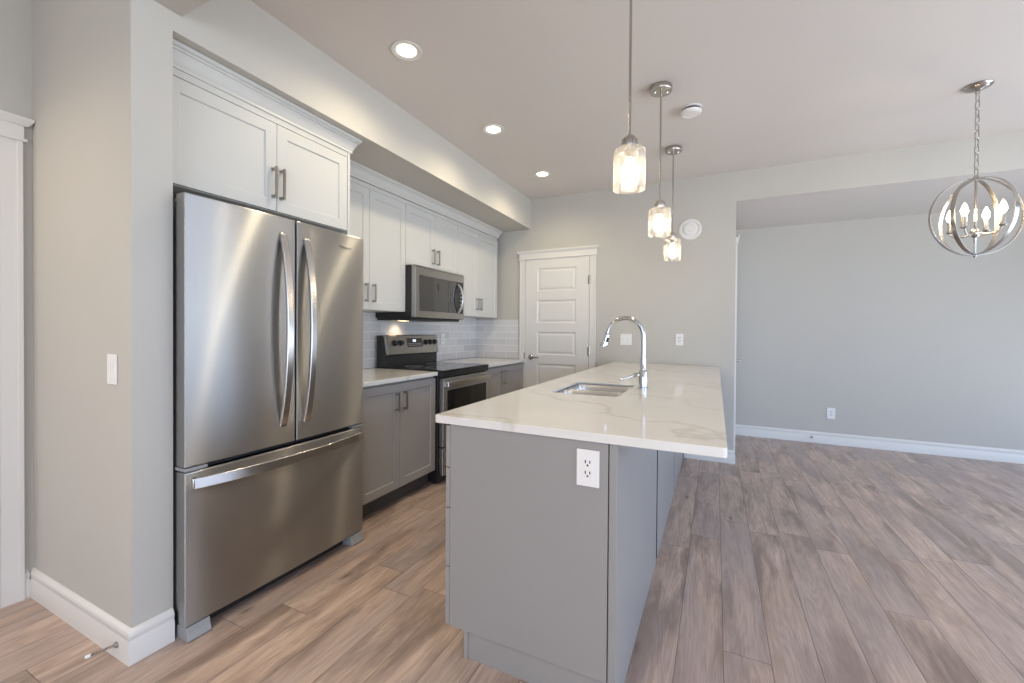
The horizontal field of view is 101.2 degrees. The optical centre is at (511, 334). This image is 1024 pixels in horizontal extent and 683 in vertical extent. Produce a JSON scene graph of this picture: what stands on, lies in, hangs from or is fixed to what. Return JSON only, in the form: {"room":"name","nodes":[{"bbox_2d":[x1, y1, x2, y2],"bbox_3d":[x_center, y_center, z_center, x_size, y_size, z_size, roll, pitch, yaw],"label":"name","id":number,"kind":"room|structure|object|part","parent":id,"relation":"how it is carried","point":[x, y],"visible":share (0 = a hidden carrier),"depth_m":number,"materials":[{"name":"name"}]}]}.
{"room":"kitchen","nodes":[
{"label":"kitchen","id":0,"kind":"room"},
{"bbox_2d":[0,0,33,571],"bbox_3d":[-3.255,-0.155,-0.054,0.120,2.754,4.502,1,1,26],"label":"wall","id":1,"kind":"structure","parent":0,"point":[15,15],"depth_m":1.92,"materials":[{"name":"beige paint"}]},
{"bbox_2d":[0,110,34,608],"bbox_3d":[-2.434,0.119,1.458,0.042,2.188,1.061,1,1,26],"label":"door frame","id":2,"kind":"structure","parent":1,"relation":"attached to","point":[12,485],"depth_m":1.88,"materials":[{"name":"white paint"}]},
{"bbox_2d":[25,569,29,598],"bbox_3d":[-2.231,1.147,1.931,0.016,0.127,0.016,1,1,26],"label":"baseboard","id":3,"kind":"structure","parent":1,"relation":"attached to","point":[27,574],"depth_m":1.93,"materials":[{"name":"white paint"}]},
{"bbox_2d":[32,0,172,627],"bbox_3d":[-1.837,-0.163,1.834,1.023,2.754,0.133,1,1,26],"label":"wall","id":4,"kind":"structure","parent":0,"point":[102,70],"depth_m":1.66,"materials":[{"name":"beige paint"}]},
{"bbox_2d":[29,567,174,666],"bbox_3d":[-1.788,1.151,1.808,0.918,0.127,0.147,1,1,26],"label":"baseboard","id":5,"kind":"structure","parent":4,"relation":"attached to","point":[136,643],"depth_m":1.65,"materials":[{"name":"white paint"}]},
{"bbox_2d":[85,641,117,658],"bbox_3d":[-1.513,1.164,1.550,0.089,0.022,0.022,0,1,-44],"label":"door stop","id":6,"kind":"object","parent":5,"relation":"attached to","point":[115,645],"visible":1,"depth_m":1.55,"materials":[{"name":"silver metal"}]},
{"bbox_2d":[107,354,117,384],"bbox_3d":[-1.532,0.133,1.608,0.072,0.116,0.010,1,1,26],"label":"light switch","id":7,"kind":"object","parent":4,"relation":"attached to","point":[111,358],"visible":1,"depth_m":1.60,"materials":[{"name":"white plastic"}]},
{"bbox_2d":[154,0,209,16],"bbox_3d":[1.177,-1.376,0.380,5.643,0.260,0.163,1,1,26],"label":"ceiling","id":8,"kind":"structure","parent":0,"point":[180,7],"depth_m":1.62,"materials":[{"name":"beige paint"}]},
{"bbox_2d":[173,0,530,232],"bbox_3d":[-0.891,-1.382,3.424,0.735,0.334,3.568,1,1,26],"label":"soffit beam","id":9,"kind":"structure","parent":0,"point":[241,36],"depth_m":2.48,"materials":[{"name":"beige paint"}]},
{"bbox_2d":[0,435,1023,682],"bbox_3d":[0.848,1.292,0.800,6.786,0.100,9.606,1,1,26],"label":"floor","id":10,"kind":"structure","parent":0,"point":[789,561],"depth_m":1.95,"materials":[{"name":"brown wood"}]},
{"bbox_2d":[173,192,363,642],"bbox_3d":[-1.376,0.323,2.209,0.802,1.781,0.927,1,1,26],"label":"refrigerator","id":11,"kind":"object","parent":10,"relation":"on","point":[268,432],"visible":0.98,"depth_m":1.90,"materials":[{"name":"grey metal"}]},
{"bbox_3d":[-1.203,-0.017,1.870,0.073,1.086,0.473,1,1,26],"label":"door","id":12,"kind":"part","parent":11,"relation":"part of","materials":[{"name":"silver metal"}]},
{"bbox_3d":[-1.109,0.851,2.083,0.073,0.612,0.927,1,1,26],"label":"freezer drawer","id":13,"kind":"part","parent":11,"relation":"part of","materials":[{"name":"silver metal"}]},
{"bbox_3d":[-1.069,-0.021,1.994,0.068,0.922,0.034,1,1,26],"label":"handle","id":14,"kind":"part","parent":11,"relation":"part of","materials":[{"name":"silver metal"}]},
{"bbox_3d":[-1.013,-0.022,2.109,0.068,0.922,0.034,1,1,26],"label":"handle","id":15,"kind":"part","parent":11,"relation":"part of","materials":[{"name":"silver metal"}]},
{"bbox_3d":[-0.998,-0.020,2.291,0.073,1.086,0.445,1,1,26],"label":"door","id":16,"kind":"part","parent":11,"relation":"part of","materials":[{"name":"silver metal"}]},
{"bbox_2d":[362,376,434,517],"bbox_3d":[-1.071,0.767,3.144,0.694,0.880,0.803,1,1,26],"label":"base cabinet","id":17,"kind":"object","parent":10,"relation":"on","point":[398,423],"visible":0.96,"depth_m":2.98,"materials":[{"name":"grey paint"}]},
{"bbox_3d":[-0.891,0.719,2.823,0.020,0.740,0.380,1,1,26],"label":"door","id":18,"kind":"part","parent":17,"relation":"part of","materials":[{"name":"grey paint"}]},
{"bbox_3d":[-0.799,0.472,2.943,0.035,0.134,0.016,1,1,26],"label":"handle","id":19,"kind":"part","parent":17,"relation":"part of","materials":[{"name":"silver metal"}]},
{"bbox_2d":[363,368,437,386],"bbox_3d":[-1.074,0.312,3.140,0.682,0.030,0.809,1,1,26],"label":"countertop","id":20,"kind":"structure","parent":17,"relation":"on","point":[371,376],"depth_m":3.12,"materials":[{"name":"white stone"}]},
{"bbox_3d":[-0.762,0.471,3.018,0.035,0.134,0.016,1,1,26],"label":"handle","id":21,"kind":"part","parent":17,"relation":"part of","materials":[{"name":"silver metal"}]},
{"bbox_3d":[-0.715,0.717,3.184,0.020,0.740,0.417,1,1,26],"label":"door","id":22,"kind":"part","parent":17,"relation":"part of","materials":[{"name":"grey paint"}]},
{"bbox_2d":[376,335,490,482],"bbox_3d":[-0.678,0.605,3.827,0.747,1.197,0.760,1,1,26],"label":"range","id":23,"kind":"object","parent":10,"relation":"on","point":[457,385],"visible":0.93,"depth_m":3.64,"materials":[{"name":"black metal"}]},
{"bbox_3d":[-0.937,0.091,3.949,0.068,0.174,0.746,1,1,26],"label":"control panel","id":24,"kind":"part","parent":23,"relation":"part of","materials":[{"name":"silver metal"}]},
{"bbox_2d":[376,362,488,372],"bbox_3d":[-0.699,0.292,3.835,0.696,0.020,0.760,1,1,26],"label":"cooktop","id":25,"kind":"object","parent":23,"relation":"in","point":[440,367],"depth_m":3.71,"materials":[{"name":"black glass"}]},
{"bbox_3d":[-0.410,1.022,3.702,0.039,0.224,0.740,1,1,26],"label":"storage drawer","id":26,"kind":"part","parent":23,"relation":"part of","materials":[{"name":"silver metal"}]},
{"bbox_3d":[-0.408,0.325,3.694,0.036,0.038,0.754,1,1,26],"label":"vent trim","id":27,"kind":"part","parent":23,"relation":"part of","materials":[{"name":"black plastic"}]},
{"bbox_3d":[-0.406,0.626,3.698,0.042,0.550,0.740,1,1,26],"label":"oven door","id":28,"kind":"part","parent":23,"relation":"part of","materials":[{"name":"silver metal"}]},
{"bbox_3d":[-0.365,0.399,3.675,0.056,0.049,0.715,1,1,26],"label":"handle","id":29,"kind":"part","parent":23,"relation":"part of","materials":[{"name":"silver metal"}]},
{"bbox_2d":[486,362,522,398],"bbox_3d":[-0.353,0.758,4.623,0.694,0.880,0.946,1,1,26],"label":"base cabinet","id":30,"kind":"object","parent":10,"relation":"on","point":[505,379],"visible":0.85,"depth_m":4.46,"materials":[{"name":"grey paint"}]},
{"bbox_2d":[437,357,524,367],"bbox_3d":[-0.354,0.303,4.624,0.682,0.030,0.953,1,1,26],"label":"countertop","id":31,"kind":"structure","parent":30,"relation":"on","point":[493,362],"depth_m":4.61,"materials":[{"name":"white stone"}]},
{"bbox_3d":[-0.201,0.710,4.244,0.020,0.740,0.394,1,1,26],"label":"door","id":32,"kind":"part","parent":30,"relation":"part of","materials":[{"name":"grey paint"}]},
{"bbox_3d":[-0.106,0.452,4.371,0.035,0.148,0.016,1,1,26],"label":"handle","id":33,"kind":"part","parent":30,"relation":"part of","materials":[{"name":"silver metal"}]},
{"bbox_3d":[0.006,0.708,4.670,0.020,0.740,0.546,1,1,26],"label":"door","id":34,"kind":"part","parent":30,"relation":"part of","materials":[{"name":"grey paint"}]},
{"bbox_2d":[445,424,682,682],"bbox_3d":[0.702,0.779,2.891,0.689,0.884,3.118,1,1,26],"label":"base cabinet","id":35,"kind":"object","parent":10,"relation":"on","point":[549,575],"visible":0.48,"depth_m":1.48,"materials":[{"name":"grey paint"}]},
{"bbox_3d":[-0.117,1.006,1.897,0.018,0.223,0.609,1,1,26],"label":"drawer","id":36,"kind":"part","parent":35,"relation":"part of","materials":[{"name":"grey paint"}]},
{"bbox_3d":[-0.115,0.779,1.895,0.018,0.223,0.609,1,1,26],"label":"drawer","id":37,"kind":"part","parent":35,"relation":"part of","materials":[{"name":"grey paint"}]},
{"bbox_3d":[-0.114,0.587,1.893,0.018,0.152,0.609,1,1,26],"label":"drawer","id":38,"kind":"part","parent":35,"relation":"part of","materials":[{"name":"grey paint"}]},
{"bbox_3d":[-0.113,0.427,1.892,0.018,0.160,0.609,1,1,26],"label":"drawer","id":39,"kind":"part","parent":35,"relation":"part of","materials":[{"name":"grey paint"}]},
{"bbox_3d":[0.038,0.735,1.492,0.606,0.778,0.020,1,1,26],"label":"panel","id":40,"kind":"part","parent":35,"relation":"part of","materials":[{"name":"grey paint"}]},
{"bbox_2d":[435,362,726,457],"bbox_3d":[0.841,0.323,2.825,1.014,0.030,3.146,1,1,26],"label":"countertop","id":41,"kind":"structure","parent":35,"relation":"on","point":[681,410],"depth_m":1.73,"materials":[{"name":"white stone"}]},
{"bbox_2d":[557,384,631,396],"bbox_3d":[0.480,0.431,2.416,0.370,0.216,0.531,1,1,26],"label":"sink","id":42,"kind":"object","parent":41,"relation":"in","point":[586,389],"visible":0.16,"depth_m":2.59,"materials":[{"name":"silver metal"}]},
{"bbox_3d":[0.418,0.427,2.288,0.370,0.206,0.247,1,1,26],"label":"bowl","id":43,"kind":"part","parent":42,"relation":"part of","materials":[{"name":"silver metal"}]},
{"bbox_3d":[0.534,0.430,2.528,0.370,0.216,0.283,1,1,26],"label":"bowl","id":44,"kind":"part","parent":42,"relation":"part of","materials":[{"name":"silver metal"}]},
{"bbox_2d":[600,316,647,388],"bbox_3d":[0.643,0.101,2.442,0.280,0.418,0.102,1,1,26],"label":"kitchen faucet","id":45,"kind":"object","parent":41,"relation":"on","point":[642,374],"visible":1,"depth_m":2.41,"materials":[{"name":"silver metal"}]},
{"bbox_3d":[0.662,0.034,2.458,0.231,0.283,0.025,1,1,26],"label":"spout","id":46,"kind":"part","parent":45,"relation":"part of","materials":[{"name":"silver metal"}]},
{"bbox_3d":[0.677,0.242,2.421,0.127,0.042,0.034,0,1,-5],"label":"lever","id":47,"kind":"part","parent":45,"relation":"part of","materials":[{"name":"silver metal"}]},
{"bbox_2d":[576,448,599,487],"bbox_3d":[0.248,0.437,1.373,0.076,0.120,0.007,1,1,26],"label":"power outlet","id":48,"kind":"object","parent":35,"relation":"attached to","point":[588,461],"visible":1,"depth_m":1.37,"materials":[{"name":"white plastic"}]},
{"bbox_2d":[583,458,592,478],"bbox_3d":[0.247,0.437,1.371,0.034,0.067,0.002,1,1,26],"label":"receptacle","id":49,"kind":"object","parent":48,"relation":"attached to","point":[587,462],"depth_m":1.37,"materials":[{"name":"white plastic"}]},
{"bbox_3d":[0.543,0.788,1.804,0.025,0.884,1.024,1,1,26],"label":"panel","id":50,"kind":"part","parent":35,"relation":"part of","materials":[{"name":"grey paint"}]},
{"bbox_3d":[1.011,0.782,2.768,0.025,0.884,1.010,1,1,26],"label":"panel","id":51,"kind":"part","parent":35,"relation":"part of","materials":[{"name":"grey paint"}]},
{"bbox_3d":[1.453,0.776,3.678,0.025,0.884,0.913,1,1,26],"label":"panel","id":52,"kind":"part","parent":35,"relation":"part of","materials":[{"name":"grey paint"}]},
{"bbox_2d":[476,171,736,456],"bbox_3d":[0.856,-0.171,4.643,2.838,2.754,0.137,1,1,26],"label":"wall","id":53,"kind":"structure","parent":0,"point":[692,296],"depth_m":4.28,"materials":[{"name":"beige paint"}]},
{"bbox_2d":[476,320,518,358],"bbox_3d":[-0.184,0.051,5.068,0.584,0.457,0.009,1,1,26],"label":"tiled wall","id":54,"kind":"structure","parent":53,"relation":"attached to","point":[494,338],"depth_m":5.06,"materials":[{"name":"white tile"}]},
{"bbox_2d":[524,255,589,387],"bbox_3d":[0.483,0.165,4.710,0.784,2.052,0.071,1,1,26],"label":"door","id":55,"kind":"structure","parent":53,"relation":"in","point":[557,289],"depth_m":4.72,"materials":[{"name":"white paint"}]},
{"bbox_2d":[517,245,598,388],"bbox_3d":[0.492,0.121,4.723,0.969,2.164,0.040,1,1,26],"label":"door frame","id":56,"kind":"structure","parent":53,"relation":"attached to","point":[582,250],"depth_m":4.67,"materials":[{"name":"white paint"}]},
{"bbox_2d":[620,334,631,344],"bbox_3d":[1.192,0.052,4.399,0.118,0.116,0.010,1,1,26],"label":"light switch","id":57,"kind":"object","parent":53,"relation":"attached to","point":[625,339],"visible":1,"depth_m":4.40,"materials":[{"name":"white plastic"}]},
{"bbox_2d":[676,334,682,345],"bbox_3d":[1.663,0.051,4.172,0.072,0.116,0.007,1,1,26],"label":"power outlet","id":58,"kind":"object","parent":53,"relation":"attached to","point":[679,337],"visible":1,"depth_m":4.17,"materials":[{"name":"white plastic"}]},
{"bbox_2d":[679,219,701,239],"bbox_3d":[1.744,-1.031,4.115,0.204,0.204,0.026,1,1,26],"label":"air vent","id":59,"kind":"object","parent":53,"relation":"in","point":[690,229],"visible":1,"depth_m":4.11,"materials":[{"name":"white plastic"}]},
{"bbox_2d":[684,448,734,463],"bbox_3d":[1.927,1.155,4.106,0.446,0.127,0.123,1,1,26],"label":"baseboard","id":60,"kind":"structure","parent":53,"relation":"attached to","point":[730,459],"depth_m":4.02,"materials":[{"name":"white paint"}]},
{"bbox_2d":[251,0,1023,199],"bbox_3d":[0.591,-1.558,0.204,6.786,0.100,8.340,1,1,26],"label":"ceiling","id":61,"kind":"structure","parent":0,"point":[775,82],"depth_m":2.45,"materials":[{"name":"paint"}]},
{"bbox_2d":[390,40,421,60],"bbox_3d":[-0.570,-1.532,2.273,0.168,0.006,0.168,1,1,26],"label":"recessed light","id":62,"kind":"object","parent":61,"relation":"in","point":[406,50],"visible":1,"depth_m":2.27,"materials":[{"name":"white paint"}]},
{"bbox_2d":[482,124,503,134],"bbox_3d":[-0.140,-1.538,3.159,0.168,0.006,0.168,1,1,26],"label":"recessed light","id":63,"kind":"object","parent":61,"relation":"in","point":[490,129],"visible":1,"depth_m":3.16,"materials":[{"name":"white paint"}]},
{"bbox_2d":[534,171,550,177],"bbox_3d":[0.293,-1.544,4.051,0.168,0.006,0.168,1,1,26],"label":"recessed light","id":64,"kind":"object","parent":61,"relation":"in","point":[541,174],"visible":1,"depth_m":4.05,"materials":[{"name":"white paint"}]},
{"bbox_2d":[613,0,645,193],"bbox_3d":[0.494,-1.064,1.755,0.132,0.918,0.132,1,1,26],"label":"pendant light","id":65,"kind":"object","parent":61,"relation":"hanging from","point":[630,146],"visible":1,"depth_m":1.74,"materials":[{"name":"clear glass"}]},
{"bbox_3d":[0.491,-0.689,1.758,0.130,0.168,0.130,1,1,26],"label":"lamp shade","id":66,"kind":"part","parent":65,"relation":"part of","materials":[{"name":"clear glass"}]},
{"bbox_3d":[0.491,-0.684,1.758,0.071,0.103,0.071,1,1,26],"label":"bulb","id":67,"kind":"part","parent":65,"relation":"part of","materials":[{"name":"white glass"}]},
{"bbox_3d":[0.494,-1.146,1.754,0.011,0.695,0.011,1,1,26],"label":"rod","id":68,"kind":"part","parent":65,"relation":"part of","materials":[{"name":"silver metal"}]},
{"bbox_2d":[648,81,671,237],"bbox_3d":[0.917,-1.069,2.600,0.132,0.918,0.132,1,1,26],"label":"pendant light","id":69,"kind":"object","parent":61,"relation":"hanging from","point":[660,89],"visible":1,"depth_m":2.59,"materials":[{"name":"clear glass"}]},
{"bbox_3d":[0.914,-0.694,2.603,0.130,0.168,0.130,1,1,26],"label":"lamp shade","id":70,"kind":"part","parent":69,"relation":"part of","materials":[{"name":"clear glass"}]},
{"bbox_3d":[0.914,-0.689,2.603,0.071,0.103,0.071,1,1,26],"label":"bulb","id":71,"kind":"part","parent":69,"relation":"part of","materials":[{"name":"white glass"}]},
{"bbox_3d":[0.918,-1.151,2.599,0.011,0.695,0.011,1,1,26],"label":"rod","id":72,"kind":"part","parent":69,"relation":"part of","materials":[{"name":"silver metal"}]},
{"bbox_2d":[664,145,681,260],"bbox_3d":[1.325,-1.075,3.463,0.132,0.918,0.132,1,1,26],"label":"pendant light","id":73,"kind":"object","parent":61,"relation":"hanging from","point":[673,150],"visible":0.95,"depth_m":3.45,"materials":[{"name":"clear glass"}]},
{"bbox_3d":[1.322,-0.700,3.467,0.130,0.168,0.130,1,1,26],"label":"lamp shade","id":74,"kind":"part","parent":73,"relation":"part of","materials":[{"name":"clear glass"}]},
{"bbox_3d":[1.322,-0.694,3.467,0.071,0.103,0.071,1,1,26],"label":"bulb","id":75,"kind":"part","parent":73,"relation":"part of","materials":[{"name":"white glass"}]},
{"bbox_3d":[1.326,-1.157,3.462,0.011,0.695,0.011,1,1,26],"label":"rod","id":76,"kind":"part","parent":73,"relation":"part of","materials":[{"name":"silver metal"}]},
{"bbox_2d":[680,103,701,118],"bbox_3d":[1.211,-1.508,2.842,0.140,0.042,0.140,1,1,26],"label":"smoke detector","id":77,"kind":"object","parent":61,"relation":"attached to","point":[692,110],"visible":1,"depth_m":2.81,"materials":[{"name":"white plastic"}]},
{"bbox_3d":[1.211,-1.524,2.842,0.140,0.010,0.140,1,1,26],"label":"mounting plate","id":78,"kind":"part","parent":77,"relation":"part of","materials":[{"name":"white plastic"}]},
{"bbox_2d":[928,80,1023,258],"bbox_3d":[2.833,-0.989,2.565,0.442,1.052,0.366,0,1,-35],"label":"chandelier","id":79,"kind":"object","parent":61,"relation":"hanging from","point":[1000,218],"visible":1,"depth_m":2.56,"materials":[{"name":"grey metal"}]},
{"bbox_3d":[2.791,-0.753,2.678,0.034,0.080,0.034,1,1,26],"label":"bulb","id":80,"kind":"part","parent":79,"relation":"part of","materials":[{"name":"white glass"}]},
{"bbox_3d":[2.721,-0.752,2.527,0.034,0.080,0.034,1,1,26],"label":"bulb","id":81,"kind":"part","parent":79,"relation":"part of","materials":[{"name":"white glass"}]},
{"bbox_3d":[2.832,-0.812,2.567,0.028,0.318,0.028,1,1,26],"label":"stem","id":82,"kind":"part","parent":79,"relation":"part of","materials":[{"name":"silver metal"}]},
{"bbox_3d":[2.943,-0.751,2.607,0.034,0.080,0.034,1,1,26],"label":"bulb","id":83,"kind":"part","parent":79,"relation":"part of","materials":[{"name":"white glass"}]},
{"bbox_3d":[2.854,-0.621,2.503,0.009,0.044,0.105,0,1,-20],"label":"arm","id":84,"kind":"part","parent":79,"relation":"part of","materials":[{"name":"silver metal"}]},
{"bbox_3d":[2.872,-0.750,2.456,0.034,0.080,0.034,1,1,26],"label":"bulb","id":85,"kind":"part","parent":79,"relation":"part of","materials":[{"name":"white glass"}]},
{"bbox_2d":[735,206,1023,449],"bbox_3d":[4.334,-0.006,4.372,3.660,2.477,0.120,1,1,26],"label":"wall","id":86,"kind":"structure","parent":0,"point":[873,321],"depth_m":4.47,"materials":[{"name":"beige paint"}]},
{"bbox_2d":[827,408,834,418],"bbox_3d":[3.556,0.879,4.684,0.076,0.122,0.007,1,1,26],"label":"power outlet","id":87,"kind":"object","parent":86,"relation":"attached to","point":[830,411],"visible":1,"depth_m":4.68,"materials":[{"name":"white plastic"}]},
{"bbox_2d":[735,424,1023,463],"bbox_3d":[4.243,1.169,4.348,3.538,0.127,0.016,1,1,26],"label":"baseboard","id":88,"kind":"structure","parent":86,"relation":"attached to","point":[912,446],"depth_m":4.46,"materials":[{"name":"white paint"}]},
{"bbox_2d":[736,168,1023,229],"bbox_3d":[4.009,-1.292,3.810,3.780,0.100,1.401,1,1,26],"label":"ceiling","id":89,"kind":"structure","parent":0,"point":[916,197],"depth_m":3.96,"materials":[{"name":"paint"}]},
{"bbox_2d":[736,131,1023,200],"bbox_3d":[3.733,-1.377,3.239,3.540,0.276,0.137,1,1,26],"label":"header beam","id":90,"kind":"structure","parent":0,"point":[1001,152],"depth_m":3.47,"materials":[{"name":"beige paint"}]},
{"bbox_3d":[-1.254,-0.177,3.684,0.120,2.754,3.705,1,1,26],"label":"wall","id":91,"kind":"structure","parent":0,"visible":0},
{"bbox_2d":[173,39,361,234],"bbox_3d":[-1.473,0.003,2.309,0.684,2.418,1.031,1,1,26],"label":"upper cabinet","id":92,"kind":"object","parent":91,"relation":"attached to","point":[237,141],"visible":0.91,"depth_m":2.04,"materials":[{"name":"white paint"}]},
{"bbox_3d":[-1.323,-0.854,1.939,0.020,0.444,0.490,1,1,26],"label":"door","id":93,"kind":"part","parent":92,"relation":"part of","materials":[{"name":"white paint"}]},
{"bbox_3d":[-1.222,-1.114,2.144,0.017,0.062,0.953,1,1,26],"label":"rail","id":94,"kind":"part","parent":92,"relation":"part of","materials":[{"name":"white paint"}]},
{"bbox_3d":[-1.331,-1.159,2.233,0.387,0.090,1.031,1,1,26],"label":"crown moulding","id":95,"kind":"part","parent":92,"relation":"part of","materials":[{"name":"white paint"}]},
{"bbox_3d":[-1.200,-0.771,2.130,0.035,0.158,0.016,1,1,26],"label":"handle","id":96,"kind":"part","parent":92,"relation":"part of","materials":[{"name":"silver metal"}]},
{"bbox_3d":[-1.181,-0.772,2.168,0.035,0.158,0.016,1,1,26],"label":"handle","id":97,"kind":"part","parent":92,"relation":"part of","materials":[{"name":"silver metal"}]},
{"bbox_3d":[-1.115,-0.856,2.365,0.020,0.444,0.454,1,1,26],"label":"door","id":98,"kind":"part","parent":92,"relation":"part of","materials":[{"name":"white paint"}]},
{"bbox_3d":[-1.295,0.029,2.727,0.640,2.360,0.019,1,1,26],"label":"panel","id":99,"kind":"part","parent":92,"relation":"part of","materials":[{"name":"white paint"}]},
{"bbox_2d":[363,312,475,368],"bbox_3d":[-1.004,0.045,4.057,0.009,0.477,2.543,1,1,26],"label":"tiled wall","id":100,"kind":"structure","parent":91,"relation":"attached to","point":[460,337],"depth_m":4.38,"materials":[{"name":"white tile"}]},
{"bbox_2d":[350,176,405,311],"bbox_3d":[-1.199,-0.655,3.203,0.368,0.935,0.813,1,1,26],"label":"upper cabinet","id":101,"kind":"object","parent":100,"relation":"attached to","point":[377,216],"visible":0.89,"depth_m":3.25,"materials":[{"name":"white paint"}]},
{"bbox_3d":[-1.163,-0.636,2.959,0.020,0.897,0.403,1,1,26],"label":"door","id":102,"kind":"part","parent":101,"relation":"part of","materials":[{"name":"white paint"}]},
{"bbox_3d":[-1.068,-0.311,3.099,0.035,0.139,0.016,1,1,26],"label":"handle","id":103,"kind":"part","parent":101,"relation":"part of","materials":[{"name":"silver metal"}]},
{"bbox_3d":[-1.036,-0.312,3.167,0.035,0.139,0.016,1,1,26],"label":"handle","id":104,"kind":"part","parent":101,"relation":"part of","materials":[{"name":"silver metal"}]},
{"bbox_3d":[-1.073,-1.105,3.139,0.017,0.032,0.813,1,1,26],"label":"rail","id":105,"kind":"part","parent":101,"relation":"part of","materials":[{"name":"white paint"}]},
{"bbox_3d":[-0.986,-0.638,3.325,0.020,0.897,0.404,1,1,26],"label":"door","id":106,"kind":"part","parent":101,"relation":"part of","materials":[{"name":"white paint"}]},
{"bbox_2d":[441,334,444,343],"bbox_3d":[-0.750,0.050,4.560,0.007,0.116,0.072,1,1,26],"label":"power outlet","id":107,"kind":"object","parent":100,"relation":"attached to","point":[442,335],"visible":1,"depth_m":4.56,"materials":[{"name":"white plastic"}]},
{"bbox_2d":[457,222,497,317],"bbox_3d":[-0.494,-0.664,4.656,0.368,0.935,0.856,1,1,26],"label":"upper cabinet","id":108,"kind":"object","parent":100,"relation":"attached to","point":[477,251],"visible":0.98,"depth_m":4.57,"materials":[{"name":"white paint"}]},
{"bbox_2d":[350,160,502,238],"bbox_3d":[-0.823,-1.174,3.959,0.384,0.090,2.498,1,1,26],"label":"crown molding","id":109,"kind":"structure","parent":108,"relation":"attached to","point":[358,171],"depth_m":3.58,"materials":[{"name":"white paint"}]},
{"bbox_3d":[-0.466,-0.644,4.396,0.020,0.897,0.408,1,1,26],"label":"door","id":110,"kind":"part","parent":108,"relation":"part of","materials":[{"name":"white paint"}]},
{"bbox_3d":[-0.368,-1.114,4.593,0.017,0.032,0.856,1,1,26],"label":"rail","id":111,"kind":"part","parent":108,"relation":"part of","materials":[{"name":"white paint"}]},
{"bbox_3d":[-0.279,-0.647,4.781,0.020,0.897,0.442,1,1,26],"label":"door","id":112,"kind":"part","parent":108,"relation":"part of","materials":[{"name":"white paint"}]},
{"bbox_2d":[405,200,456,273],"bbox_3d":[-0.850,-0.858,3.918,0.368,0.538,0.779,1,1,26],"label":"upper cabinet","id":113,"kind":"object","parent":91,"relation":"attached to","point":[430,236],"visible":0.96,"depth_m":3.81,"materials":[{"name":"white paint"}]},
{"bbox_2d":[376,264,463,321],"bbox_3d":[-0.802,-0.353,3.885,0.490,0.462,0.751,1,1,26],"label":"microwave","id":114,"kind":"object","parent":113,"relation":"attached to","point":[431,294],"visible":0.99,"depth_m":3.66,"materials":[{"name":"silver metal"}]},
{"bbox_3d":[-0.653,-0.356,3.813,0.040,0.422,0.751,1,1,26],"label":"door","id":115,"kind":"part","parent":114,"relation":"part of","materials":[{"name":"silver metal"}]},
{"bbox_3d":[-0.491,-0.345,4.030,0.064,0.283,0.028,1,1,12],"label":"handle","id":116,"kind":"part","parent":114,"relation":"part of","materials":[{"name":"silver metal"}]},
{"bbox_3d":[-0.807,-0.839,3.688,0.020,0.500,0.400,1,1,26],"label":"door","id":117,"kind":"part","parent":113,"relation":"part of","materials":[{"name":"white paint"}]},
{"bbox_3d":[-0.725,-1.110,3.856,0.017,0.032,0.779,1,1,26],"label":"rail","id":118,"kind":"part","parent":113,"relation":"part of","materials":[{"name":"white paint"}]},
{"bbox_3d":[-0.712,-0.706,3.825,0.035,0.138,0.016,1,1,26],"label":"handle","id":119,"kind":"part","parent":113,"relation":"part of","materials":[{"name":"silver metal"}]},
{"bbox_3d":[-0.679,-0.707,3.893,0.035,0.138,0.016,1,1,26],"label":"handle","id":120,"kind":"part","parent":113,"relation":"part of","materials":[{"name":"silver metal"}]},
{"bbox_3d":[-0.637,-0.841,4.039,0.020,0.500,0.373,1,1,26],"label":"door","id":121,"kind":"part","parent":113,"relation":"part of","materials":[{"name":"white paint"}]},
{"bbox_3d":[2.384,-0.022,4.682,0.120,2.477,1.266,1,1,26],"label":"wall","id":122,"kind":"structure","parent":0,"visible":0},
{"bbox_2d":[733,233,739,448],"bbox_3d":[2.402,0.116,4.537,0.042,2.204,1.034,1,1,26],"label":"door frame","id":123,"kind":"structure","parent":122,"relation":"attached to","point":[737,234],"depth_m":4.11,"materials":[{"name":"white paint"}]}
]}

